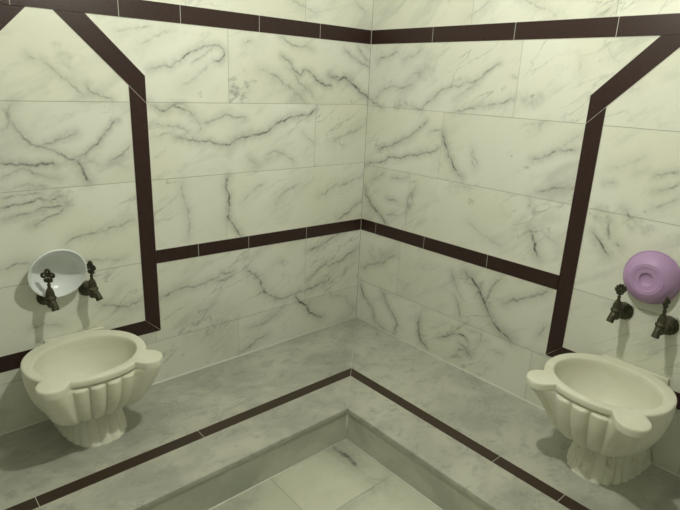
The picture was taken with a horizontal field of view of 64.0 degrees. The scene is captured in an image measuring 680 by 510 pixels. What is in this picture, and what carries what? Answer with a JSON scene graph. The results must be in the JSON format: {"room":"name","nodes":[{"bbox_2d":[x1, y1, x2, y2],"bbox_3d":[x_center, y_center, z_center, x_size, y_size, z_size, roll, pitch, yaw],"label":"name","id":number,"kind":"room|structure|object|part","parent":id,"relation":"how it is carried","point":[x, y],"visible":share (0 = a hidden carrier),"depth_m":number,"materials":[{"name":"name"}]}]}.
{"room":"turkish bath","nodes":[
{"label":"turkish bath","id":0,"kind":"room"},
{"bbox_2d":[0,0,372,433],"bbox_3d":[-1.468,-0.530,1.506,4.200,2.907,0.120,-13,23,-40],"label":"wall","id":1,"kind":"structure","parent":0,"point":[251,133],"depth_m":2.27,"materials":[{"name":"stone"}]},
{"bbox_2d":[36,269,59,311],"bbox_3d":[-1.052,0.122,1.961,0.064,0.165,0.115,-13,23,-40],"label":"water tap","id":2,"kind":"object","parent":1,"relation":"attached to","point":[50,298],"visible":0.98,"depth_m":1.94,"materials":[{"name":"brown metal"}]},
{"bbox_3d":[-1.038,0.085,1.935,0.051,0.078,0.015,3,18,3],"label":"key handle","id":3,"kind":"part","parent":2,"relation":"part of","materials":[{"name":"brown metal"}]},
{"bbox_3d":[-1.026,0.180,1.952,0.041,0.048,0.027,15,21,34],"label":"spout","id":4,"kind":"part","parent":2,"relation":"part of","materials":[{"name":"brown metal"}]},
{"bbox_2d":[27,249,86,297],"bbox_3d":[-1.029,0.062,1.974,0.199,0.194,0.094,-12,23,-39],"label":"bowl","id":5,"kind":"object","parent":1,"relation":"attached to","point":[69,267],"visible":0.92,"depth_m":2.00,"materials":[{"name":"white plastic"}]},
{"bbox_2d":[0,4,160,372],"bbox_3d":[-1.008,-0.211,1.963,0.678,1.250,0.002,-13,23,-40],"label":"trim","id":6,"kind":"structure","parent":1,"relation":"attached to","point":[80,23],"depth_m":2.09,"materials":[{"name":"brown tile"}]},
{"bbox_2d":[78,260,102,300],"bbox_3d":[-0.943,0.094,2.054,0.064,0.165,0.112,-13,23,-40],"label":"water tap","id":7,"kind":"object","parent":1,"relation":"attached to","point":[89,288],"visible":0.95,"depth_m":2.04,"materials":[{"name":"brown metal"}]},
{"bbox_3d":[-0.928,0.058,2.027,0.051,0.078,0.015,9,19,20],"label":"key handle","id":8,"kind":"part","parent":7,"relation":"part of","materials":[{"name":"brown metal"}]},
{"bbox_3d":[-0.914,0.151,2.049,0.041,0.048,0.027,9,19,20],"label":"spout","id":9,"kind":"part","parent":7,"relation":"part of","materials":[{"name":"brown metal"}]},
{"bbox_2d":[0,0,371,44],"bbox_3d":[-1.419,-0.738,1.391,4.200,0.067,0.002,-13,23,-40],"label":"trim","id":10,"kind":"structure","parent":1,"relation":"attached to","point":[134,9],"depth_m":2.13,"materials":[{"name":"brown tile"}]},
{"bbox_2d":[156,218,360,263],"bbox_3d":[-0.324,-0.081,2.645,1.178,0.081,0.002,-13,23,-40],"label":"trim","id":11,"kind":"structure","parent":1,"relation":"attached to","point":[239,243],"depth_m":2.57,"materials":[{"name":"brown tile"}]},
{"bbox_2d":[212,440,439,509],"bbox_3d":[-0.108,1.458,0.433,4.200,0.120,4.200,-13,23,-40],"label":"floor","id":12,"kind":"structure","parent":0,"point":[341,476],"depth_m":2.06,"materials":[{"name":"stone"}]},
{"bbox_2d":[0,317,679,509],"bbox_3d":[-0.102,1.325,0.393,4.196,0.164,4.196,-13,23,-40],"label":"bench","id":13,"kind":"object","parent":12,"relation":"on","point":[202,438],"visible":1,"depth_m":2.11,"materials":[{"name":"stone"}]},
{"bbox_2d":[20,326,162,447],"bbox_3d":[-0.921,0.515,2.022,0.428,0.336,0.402,-13,23,-40],"label":"basin","id":14,"kind":"object","parent":13,"relation":"on","point":[82,381],"visible":1,"depth_m":1.97,"materials":[{"name":"beige stone"}]},
{"bbox_3d":[-1.263,0.813,1.620,4.193,0.018,0.668,-13,23,-40],"label":"seat","id":15,"kind":"part","parent":13,"relation":"part of","materials":[{"name":"stone"}]},
{"bbox_3d":[1.226,0.961,1.498,0.668,0.018,4.193,-13,23,-40],"label":"seat","id":16,"kind":"part","parent":13,"relation":"part of","materials":[{"name":"stone"}]},
{"bbox_2d":[525,353,676,485],"bbox_3d":[0.919,0.610,1.952,0.434,0.352,0.429,-13,23,-40],"label":"basin","id":17,"kind":"object","parent":13,"relation":"on","point":[613,410],"visible":1,"depth_m":1.91,"materials":[{"name":"beige stone"}]},
{"bbox_2d":[356,0,679,475],"bbox_3d":[1.577,-0.349,1.355,0.120,2.907,4.200,-13,23,-40],"label":"wall","id":18,"kind":"structure","parent":0,"point":[476,145],"depth_m":2.29,"materials":[{"name":"stone"}]},
{"bbox_2d":[361,218,559,289],"bbox_3d":[0.502,-0.030,2.609,0.002,0.074,1.163,-13,23,-40],"label":"trim","id":19,"kind":"structure","parent":18,"relation":"attached to","point":[527,273],"depth_m":2.51,"materials":[{"name":"brown tile"}]},
{"bbox_2d":[371,13,679,44],"bbox_3d":[1.542,-0.561,1.245,0.002,0.067,4.197,-13,23,-40],"label":"trim","id":20,"kind":"structure","parent":18,"relation":"attached to","point":[666,24],"depth_m":2.07,"materials":[{"name":"brown tile"}]},
{"bbox_2d":[545,35,679,409],"bbox_3d":[1.118,-0.088,1.869,0.002,1.250,0.680,-13,23,-40],"label":"trim","id":21,"kind":"structure","parent":18,"relation":"attached to","point":[664,46],"depth_m":2.03,"materials":[{"name":"brown tile"}]},
{"bbox_2d":[606,284,632,322],"bbox_3d":[1.014,0.175,1.972,0.115,0.157,0.070,-13,23,-40],"label":"water tap","id":22,"kind":"object","parent":18,"relation":"attached to","point":[623,310],"visible":1,"depth_m":1.96,"materials":[{"name":"brown metal"}]},
{"bbox_3d":[0.982,0.223,1.964,0.041,0.048,0.027,-8,21,-31],"label":"spout","id":23,"kind":"part","parent":22,"relation":"part of","materials":[{"name":"brown metal"}]},
{"bbox_3d":[1.002,0.135,1.946,0.038,0.067,0.015,4,18,5],"label":"key handle","id":24,"kind":"part","parent":22,"relation":"part of","materials":[{"name":"brown metal"}]},
{"bbox_2d":[623,250,679,303],"bbox_3d":[1.082,0.083,1.907,0.063,0.192,0.192,-13,23,-40],"label":"bowl","id":25,"kind":"object","parent":18,"relation":"attached to","point":[650,276],"visible":0.96,"depth_m":1.88,"materials":[{"name":"purple plastic"}]},
{"bbox_2d":[651,297,678,338],"bbox_3d":[1.113,0.215,1.865,0.116,0.162,0.074,-13,23,-40],"label":"water tap","id":26,"kind":"object","parent":18,"relation":"attached to","point":[665,324],"visible":1,"depth_m":1.85,"materials":[{"name":"brown metal"}]},
{"bbox_3d":[1.083,0.264,1.855,0.040,0.048,0.028,-13,23,-40],"label":"spout","id":27,"kind":"part","parent":26,"relation":"part of","materials":[{"name":"brown metal"}]},
{"bbox_3d":[1.102,0.174,1.840,0.042,0.070,0.015,-13,23,-40],"label":"key handle","id":28,"kind":"part","parent":26,"relation":"part of","materials":[{"name":"brown metal"}]}
]}

